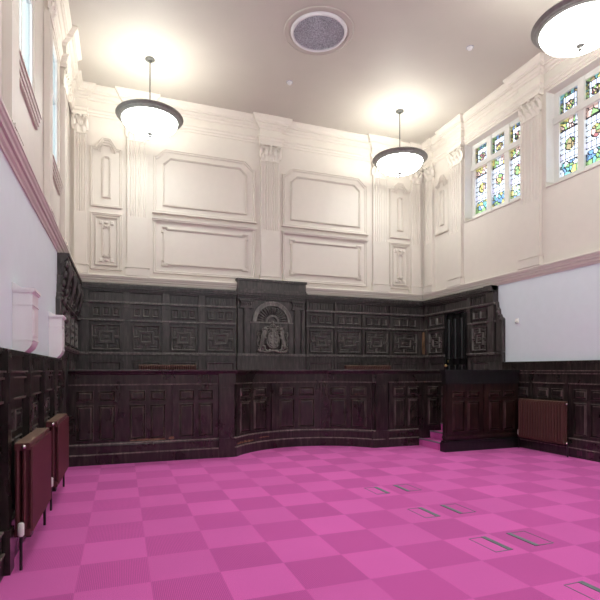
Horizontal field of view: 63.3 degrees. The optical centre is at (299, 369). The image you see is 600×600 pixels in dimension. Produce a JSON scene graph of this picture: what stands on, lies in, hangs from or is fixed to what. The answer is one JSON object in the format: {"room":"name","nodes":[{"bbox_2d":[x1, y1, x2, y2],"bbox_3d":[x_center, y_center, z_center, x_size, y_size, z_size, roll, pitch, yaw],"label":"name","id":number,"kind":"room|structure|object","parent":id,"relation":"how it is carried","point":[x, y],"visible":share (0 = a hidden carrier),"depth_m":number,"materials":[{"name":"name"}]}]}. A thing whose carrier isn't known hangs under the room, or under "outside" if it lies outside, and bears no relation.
{"room":"courtroom","nodes":[
{"label":"courtroom","id":0,"kind":"room"},
{"bbox_2d":[0,149,56,355],"bbox_3d":[-2.570,-0.180,3.718,0.430,3.400,13.950,0,0,-20],"label":"wall","id":1,"kind":"structure","parent":0,"point":[28,256],"depth_m":4.81,"materials":[{"name":"white paint"}]},
{"bbox_2d":[12,282,40,352],"bbox_3d":[-2.541,-0.465,4.533,0.182,0.650,0.360,0,0,-20],"label":"wall box","id":2,"kind":"object","parent":1,"relation":"attached to","point":[25,308],"visible":0.91,"depth_m":4.38,"materials":[{"name":"white paint"}]},
{"bbox_2d":[0,347,64,581],"bbox_3d":[-1.726,0.677,2.264,0.135,1.685,10.540,0,0,-20],"label":"panelling","id":3,"kind":"object","parent":1,"relation":"attached to","point":[32,385],"visible":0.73,"depth_m":4.11,"materials":[{"name":"brown wood"}]},
{"bbox_2d":[48,311,65,357],"bbox_3d":[-3.331,-0.465,6.693,0.182,0.650,0.360,0,0,-20],"label":"wall box","id":4,"kind":"object","parent":1,"relation":"attached to","point":[56,322],"visible":0.9,"depth_m":6.54,"materials":[{"name":"white paint"}]},
{"bbox_2d":[56,253,83,415],"bbox_3d":[-4.001,-0.133,8.535,0.235,3.305,2.740,0,0,-20],"label":"panelling","id":5,"kind":"object","parent":1,"relation":"attached to","point":[69,291],"visible":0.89,"depth_m":8.14,"materials":[{"name":"black wood"}]},
{"bbox_2d":[0,95,236,290],"bbox_3d":[-0.807,-1.890,4.241,3.540,0.200,13.720,0,0,-20],"label":"trim","id":6,"kind":"structure","parent":1,"relation":"attached to","point":[11,146],"depth_m":5.81,"materials":[{"name":"beige paint"}]},
{"bbox_2d":[0,0,69,247],"bbox_3d":[-2.608,-3.860,3.704,0.350,3.960,13.950,0,0,-20],"label":"wall","id":7,"kind":"structure","parent":0,"point":[33,139],"depth_m":6.31,"materials":[{"name":"beige paint"}]},
{"bbox_2d":[2,0,24,149],"bbox_3d":[-2.633,-3.638,4.520,0.158,3.285,0.489,0,0,-20],"label":"pilaster","id":8,"kind":"object","parent":7,"relation":"attached to","point":[10,8],"visible":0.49,"depth_m":4.36,"materials":[{"name":"beige paint"}]},
{"bbox_2d":[19,0,41,129],"bbox_3d":[-3.030,-4.100,5.344,0.165,2.280,1.400,0,0,-20],"label":"window","id":9,"kind":"structure","parent":7,"relation":"in","point":[25,68],"depth_m":5.73,"materials":[{"name":"white wood"}]},
{"bbox_2d":[44,0,58,221],"bbox_3d":[-3.469,-3.638,6.802,0.158,3.285,0.431,0,0,-20],"label":"pilaster","id":10,"kind":"object","parent":7,"relation":"attached to","point":[49,5],"visible":0.94,"depth_m":6.65,"materials":[{"name":"beige paint"}]},
{"bbox_2d":[53,41,63,195],"bbox_3d":[-3.865,-4.100,7.626,0.165,2.280,1.340,0,0,-20],"label":"window","id":11,"kind":"structure","parent":7,"relation":"in","point":[57,179],"depth_m":8.13,"materials":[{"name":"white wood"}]},
{"bbox_2d":[60,63,71,251],"bbox_3d":[-4.136,-3.638,8.624,0.158,3.285,0.512,0,0,-20],"label":"pilaster","id":12,"kind":"object","parent":7,"relation":"attached to","point":[65,80],"visible":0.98,"depth_m":8.42,"materials":[{"name":"beige paint"}]},
{"bbox_2d":[70,111,423,292],"bbox_3d":[-0.781,-2.160,11.615,8.520,7.360,0.350,0,0,-20],"label":"wall","id":13,"kind":"structure","parent":0,"point":[99,127],"depth_m":11.10,"materials":[{"name":"beige paint"}]},
{"bbox_2d":[71,110,88,272],"bbox_3d":[-4.505,-3.638,9.978,0.345,3.285,0.158,0,0,-20],"label":"pilaster","id":14,"kind":"object","parent":13,"relation":"attached to","point":[79,123],"visible":0.98,"depth_m":9.98,"materials":[{"name":"beige paint"}]},
{"bbox_2d":[90,211,121,270],"bbox_3d":[-4.057,-2.695,10.207,0.620,1.190,0.048,0,0,-20],"label":"wall panel","id":15,"kind":"object","parent":13,"relation":"attached to","point":[106,230],"visible":1,"depth_m":10.21,"materials":[{"name":"beige paint"}]},
{"bbox_2d":[90,137,121,208],"bbox_3d":[-4.056,-4.135,10.205,0.620,1.450,0.046,0,0,-20],"label":"wall panel","id":16,"kind":"object","parent":13,"relation":"attached to","point":[106,163],"visible":1,"depth_m":10.21,"materials":[{"name":"beige paint"}]},
{"bbox_2d":[125,127,149,276],"bbox_3d":[-3.456,-3.638,10.362,0.512,3.285,0.158,0,0,-20],"label":"pilaster","id":17,"kind":"object","parent":13,"relation":"attached to","point":[137,146],"visible":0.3,"depth_m":10.37,"materials":[{"name":"beige paint"}]},
{"bbox_2d":[75,282,236,369],"bbox_3d":[-3.017,-0.347,10.466,3.350,2.875,0.190,0,0,-20],"label":"panelling","id":18,"kind":"object","parent":13,"relation":"attached to","point":[121,326],"visible":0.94,"depth_m":10.44,"materials":[{"name":"black wood"}]},
{"bbox_2d":[152,149,256,223],"bbox_3d":[-2.100,-4.110,10.905,2.320,1.420,0.075,0,0,-20],"label":"wall panel","id":19,"kind":"object","parent":13,"relation":"attached to","point":[188,184],"visible":1,"depth_m":10.92,"materials":[{"name":"beige paint"}]},
{"bbox_2d":[152,217,256,278],"bbox_3d":[-2.098,-2.697,10.901,2.320,1.195,0.085,0,0,-20],"label":"wall panel","id":20,"kind":"object","parent":13,"relation":"attached to","point":[180,247],"visible":1,"depth_m":10.91,"materials":[{"name":"beige paint"}]},
{"bbox_2d":[259,142,281,280],"bbox_3d":[-0.684,-3.683,11.377,0.561,3.193,0.158,0,0,-20],"label":"pilaster","id":21,"kind":"object","parent":13,"relation":"attached to","point":[270,155],"visible":0.99,"depth_m":11.38,"materials":[{"name":"beige paint"}]},
{"bbox_2d":[235,278,307,369],"bbox_3d":[-0.647,-0.495,11.320,1.690,3.170,0.255,0,0,-20],"label":"centrepiece","id":22,"kind":"object","parent":13,"relation":"attached to","point":[270,314],"visible":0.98,"depth_m":11.27,"materials":[{"name":"grey wood"}]},
{"bbox_2d":[281,168,368,235],"bbox_3d":[0.649,-4.110,11.912,2.290,1.420,0.075,0,0,-20],"label":"wall panel","id":23,"kind":"object","parent":13,"relation":"attached to","point":[321,202],"visible":1,"depth_m":11.92,"materials":[{"name":"beige paint"}]},
{"bbox_2d":[281,230,368,286],"bbox_3d":[0.650,-2.697,11.907,2.290,1.195,0.085,0,0,-20],"label":"wall panel","id":24,"kind":"object","parent":13,"relation":"attached to","point":[306,258],"visible":1,"depth_m":11.91,"materials":[{"name":"beige paint"}]},
{"bbox_2d":[305,295,426,369],"bbox_3d":[1.720,-0.347,12.200,3.360,2.875,0.190,0,0,-20],"label":"panelling","id":25,"kind":"object","parent":13,"relation":"attached to","point":[339,331],"visible":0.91,"depth_m":12.15,"materials":[{"name":"brown wood"}]},
{"bbox_2d":[371,161,389,291],"bbox_3d":[2.058,-3.638,12.381,0.524,3.285,0.158,0,0,-20],"label":"pilaster","id":26,"kind":"object","parent":13,"relation":"attached to","point":[380,282],"visible":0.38,"depth_m":12.38,"materials":[{"name":"beige paint"}]},
{"bbox_2d":[389,242,410,289],"bbox_3d":[2.601,-2.695,12.645,0.620,1.190,0.048,0,0,-20],"label":"wall panel","id":27,"kind":"object","parent":13,"relation":"attached to","point":[408,248],"visible":1,"depth_m":12.65,"materials":[{"name":"beige paint"}]},
{"bbox_2d":[389,182,410,239],"bbox_3d":[2.602,-4.135,12.642,0.620,1.450,0.046,0,0,-20],"label":"wall panel","id":28,"kind":"object","parent":13,"relation":"attached to","point":[399,199],"visible":1,"depth_m":12.65,"materials":[{"name":"beige paint"}]},
{"bbox_2d":[409,168,422,293],"bbox_3d":[3.044,-3.638,12.742,0.403,3.285,0.158,0,0,-20],"label":"pilaster","id":29,"kind":"object","parent":13,"relation":"attached to","point":[415,177],"visible":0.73,"depth_m":12.75,"materials":[{"name":"beige paint"}]},
{"bbox_2d":[0,445,599,599],"bbox_3d":[1.617,1.580,5.065,9.220,0.120,14.300,0,0,-20],"label":"floor","id":30,"kind":"structure","parent":0,"point":[299,522],"depth_m":4.61,"materials":[{"name":"pink carpet"}]},
{"bbox_2d":[14,428,50,569],"bbox_3d":[-2.296,1.036,4.220,0.133,0.955,1.170,0,0,-20],"label":"radiator","id":31,"kind":"object","parent":30,"relation":"on","point":[33,451],"visible":1,"depth_m":3.80,"materials":[{"name":"brown metal"}]},
{"bbox_2d":[46,413,68,510],"bbox_3d":[-2.869,1.036,5.783,0.133,0.955,1.170,0,0,-20],"label":"radiator","id":32,"kind":"object","parent":30,"relation":"on","point":[58,425],"visible":0.92,"depth_m":5.42,"materials":[{"name":"red metal"}]},
{"bbox_2d":[68,370,442,466],"bbox_3d":[0.040,0.757,9.503,8.190,1.525,1.060,0,0,-20],"label":"bench","id":33,"kind":"object","parent":30,"relation":"on","point":[116,416],"visible":0.92,"depth_m":8.65,"materials":[{"name":"brown wood"}]},
{"bbox_2d":[365,487,388,493],"bbox_3d":[0.969,1.518,6.137,0.180,0.005,0.340,0,0,-20],"label":"floor outlet","id":34,"kind":"object","parent":30,"relation":"on","point":[378,488],"visible":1,"depth_m":6.14,"materials":[{"name":"grey metal"}]},
{"bbox_2d":[393,484,420,490],"bbox_3d":[1.382,1.518,6.289,0.210,0.005,0.340,0,0,-20],"label":"floor outlet","id":35,"kind":"object","parent":30,"relation":"on","point":[401,484],"visible":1,"depth_m":6.26,"materials":[{"name":"grey metal"}]},
{"bbox_2d":[408,507,439,517],"bbox_3d":[1.316,1.518,5.189,0.180,0.005,0.340,0,0,-20],"label":"floor outlet","id":36,"kind":"object","parent":30,"relation":"on","point":[421,508],"visible":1,"depth_m":5.18,"materials":[{"name":"grey metal"}]},
{"bbox_2d":[419,423,442,449],"bbox_3d":[3.338,1.306,9.800,1.712,0.429,0.770,0,0,-20],"label":"steps","id":37,"kind":"structure","parent":30,"relation":"on","point":[434,441],"depth_m":9.69,"materials":[{"name":"pink carpet"}]},
{"bbox_2d":[440,503,475,513],"bbox_3d":[1.729,1.518,5.340,0.210,0.005,0.340,0,0,-20],"label":"floor outlet","id":38,"kind":"object","parent":30,"relation":"on","point":[445,506],"visible":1,"depth_m":5.31,"materials":[{"name":"grey metal"}]},
{"bbox_2d":[439,370,519,451],"bbox_3d":[3.475,0.757,9.361,1.763,1.525,0.180,0,0,-20],"label":"wooden partition","id":39,"kind":"object","parent":30,"relation":"on","point":[480,407],"visible":1,"depth_m":9.29,"materials":[{"name":"red wood"}]},
{"bbox_2d":[470,536,512,551],"bbox_3d":[1.660,1.518,4.250,0.180,0.005,0.340,0,0,-20],"label":"floor outlet","id":40,"kind":"object","parent":30,"relation":"on","point":[484,537],"visible":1,"depth_m":4.25,"materials":[{"name":"grey metal"}]},
{"bbox_2d":[506,531,552,545],"bbox_3d":[2.073,1.518,4.401,0.210,0.005,0.340,0,0,-20],"label":"floor outlet","id":41,"kind":"object","parent":30,"relation":"on","point":[511,534],"visible":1,"depth_m":4.35,"materials":[{"name":"grey metal"}]},
{"bbox_2d":[517,398,568,456],"bbox_3d":[4.464,1.038,8.998,0.130,0.965,1.167,0,0,-20],"label":"radiator","id":42,"kind":"object","parent":30,"relation":"on","point":[541,420],"visible":1,"depth_m":8.91,"materials":[{"name":"brown metal"}]},
{"bbox_2d":[564,581,599,599],"bbox_3d":[2.004,1.518,3.311,0.180,0.005,0.340,0,0,-20],"label":"floor outlet","id":43,"kind":"object","parent":30,"relation":"on","point":[580,582],"visible":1,"depth_m":3.41,"materials":[{"name":"grey metal"}]},
{"bbox_2d":[68,0,560,143],"bbox_3d":[1.617,-5.915,5.065,9.220,0.150,14.300,0,0,-20],"label":"ceiling","id":44,"kind":"structure","parent":0,"point":[412,56],"depth_m":9.07,"materials":[{"name":"paint"}]},
{"bbox_2d":[115,56,183,138],"bbox_3d":[-2.818,-5.090,9.149,1.224,1.500,1.224,0,0,-20],"label":"pendant lamp","id":45,"kind":"object","parent":44,"relation":"hanging from","point":[146,118],"visible":1,"depth_m":8.87,"materials":[{"name":"white glass"}]},
{"bbox_2d":[284,6,353,55],"bbox_3d":[0.326,-5.817,8.415,1.220,0.045,1.220,0,0,-20],"label":"ceiling medallion","id":46,"kind":"object","parent":44,"relation":"in","point":[319,32],"visible":1,"depth_m":8.35,"materials":[{"name":"paint"}]},
{"bbox_2d":[294,16,343,49],"bbox_3d":[0.326,-5.822,8.415,0.870,0.036,0.870,0,0,-20],"label":"grille","id":47,"kind":"object","parent":46,"relation":"attached to","point":[310,32],"depth_m":8.38,"materials":[{"name":"grey metal"}]},
{"bbox_2d":[372,109,427,177],"bbox_3d":[2.251,-5.090,10.983,1.224,1.500,1.224,0,0,-20],"label":"pendant lamp","id":48,"kind":"object","parent":44,"relation":"hanging from","point":[399,161],"visible":1,"depth_m":10.69,"materials":[{"name":"white glass"}]},
{"bbox_2d":[466,45,473,50],"bbox_3d":[3.076,-5.812,8.815,0.140,0.055,0.140,0,0,-20],"label":"smoke detector","id":49,"kind":"object","parent":44,"relation":"attached to","point":[469,47],"visible":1,"depth_m":8.79,"materials":[{"name":"white plastic"}]},
{"bbox_2d":[531,0,599,57],"bbox_3d":[3.832,-5.090,6.664,1.224,1.500,1.224,0,0,-20],"label":"pendant lamp","id":50,"kind":"object","parent":44,"relation":"hanging from","point":[569,28],"visible":1,"depth_m":6.50,"materials":[{"name":"white glass"}]},
{"bbox_2d":[424,55,599,361],"bbox_3d":[5.712,-2.160,6.751,0.370,7.360,13.950,0,0,-20],"label":"wall","id":51,"kind":"structure","parent":0,"point":[571,206],"depth_m":9.18,"materials":[{"name":"beige paint"}]},
{"bbox_2d":[51,0,599,168],"bbox_3d":[1.612,-5.560,5.079,8.580,0.560,13.630,0,0,-20],"label":"trim","id":52,"kind":"structure","parent":51,"relation":"attached to","point":[543,71],"depth_m":10.76,"materials":[{"name":"beige paint"}]},
{"bbox_2d":[423,162,435,293],"bbox_3d":[3.320,-3.638,12.568,0.158,3.285,0.431,0,0,-20],"label":"pilaster","id":53,"kind":"object","parent":51,"relation":"attached to","point":[429,286],"visible":1,"depth_m":12.54,"materials":[{"name":"beige paint"}]},
{"bbox_2d":[434,175,448,235],"bbox_3d":[3.533,-4.135,12.156,0.046,1.450,0.560,0,0,-20],"label":"wall panel","id":54,"kind":"object","parent":51,"relation":"attached to","point":[441,193],"visible":0.99,"depth_m":12.19,"materials":[{"name":"beige paint"}]},
{"bbox_2d":[306,250,599,300],"bbox_3d":[4.052,-1.890,6.020,3.550,0.200,13.720,0,0,-20],"label":"trim","id":55,"kind":"structure","parent":51,"relation":"attached to","point":[593,257],"depth_m":10.64,"materials":[{"name":"beige paint"}]},
{"bbox_2d":[446,143,464,287],"bbox_3d":[3.677,-3.638,11.591,0.158,3.285,0.561,0,0,-20],"label":"pilaster","id":56,"kind":"object","parent":51,"relation":"attached to","point":[456,163],"visible":1,"depth_m":11.53,"materials":[{"name":"beige paint"}]},
{"bbox_2d":[423,285,504,369],"bbox_3d":[3.724,-0.135,11.382,0.220,3.310,2.715,0,0,-20],"label":"panelling","id":57,"kind":"object","parent":51,"relation":"attached to","point":[485,320],"visible":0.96,"depth_m":10.96,"materials":[{"name":"black wood"}]},
{"bbox_2d":[444,312,466,369],"bbox_3d":[3.692,-0.130,11.522,0.153,2.420,0.800,0,0,-20],"label":"door","id":58,"kind":"structure","parent":57,"relation":"attached to","point":[456,324],"depth_m":11.56,"materials":[{"name":"black wood"}]},
{"bbox_2d":[464,109,520,222],"bbox_3d":[4.267,-4.335,10.625,0.320,1.810,1.700,0,0,-20],"label":"window","id":59,"kind":"structure","parent":51,"relation":"in","point":[475,163],"depth_m":10.83,"materials":[{"name":"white glass"}]},
{"bbox_2d":[517,90,543,269],"bbox_3d":[4.458,-3.638,9.460,0.158,3.285,0.561,0,0,-20],"label":"pilaster","id":60,"kind":"object","parent":51,"relation":"attached to","point":[532,254],"visible":1,"depth_m":9.42,"materials":[{"name":"beige paint"}]},
{"bbox_2d":[502,360,599,461],"bbox_3d":[6.025,0.677,5.139,0.110,1.685,10.608,0,0,-20],"label":"panelling","id":61,"kind":"object","parent":51,"relation":"attached to","point":[577,382],"visible":0.56,"depth_m":8.55,"materials":[{"name":"brown wood"}]},
{"bbox_2d":[545,65,599,187],"bbox_3d":[5.065,-4.335,8.446,0.320,1.810,1.700,0,0,-20],"label":"window","id":62,"kind":"structure","parent":51,"relation":"in","point":[586,107],"depth_m":8.86,"materials":[{"name":"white glass"}]},
{"bbox_3d":[-0.254,1.305,10.233,8.240,0.430,2.308,0,0,-20],"label":"platform","id":63,"kind":"object","parent":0,"visible":0},
{"bbox_2d":[139,365,196,369],"bbox_3d":[-2.816,0.490,10.397,1.191,1.200,0.138,0,0,-20],"label":"radiator","id":64,"kind":"object","parent":63,"relation":"on","point":[157,367],"visible":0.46,"depth_m":10.36,"materials":[{"name":"brown metal"}]},
{"bbox_2d":[344,365,390,369],"bbox_3d":[1.686,0.490,12.045,1.240,1.200,0.138,0,0,-20],"label":"radiator","id":65,"kind":"object","parent":63,"relation":"on","point":[347,367],"visible":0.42,"depth_m":11.97,"materials":[{"name":"brown metal"}]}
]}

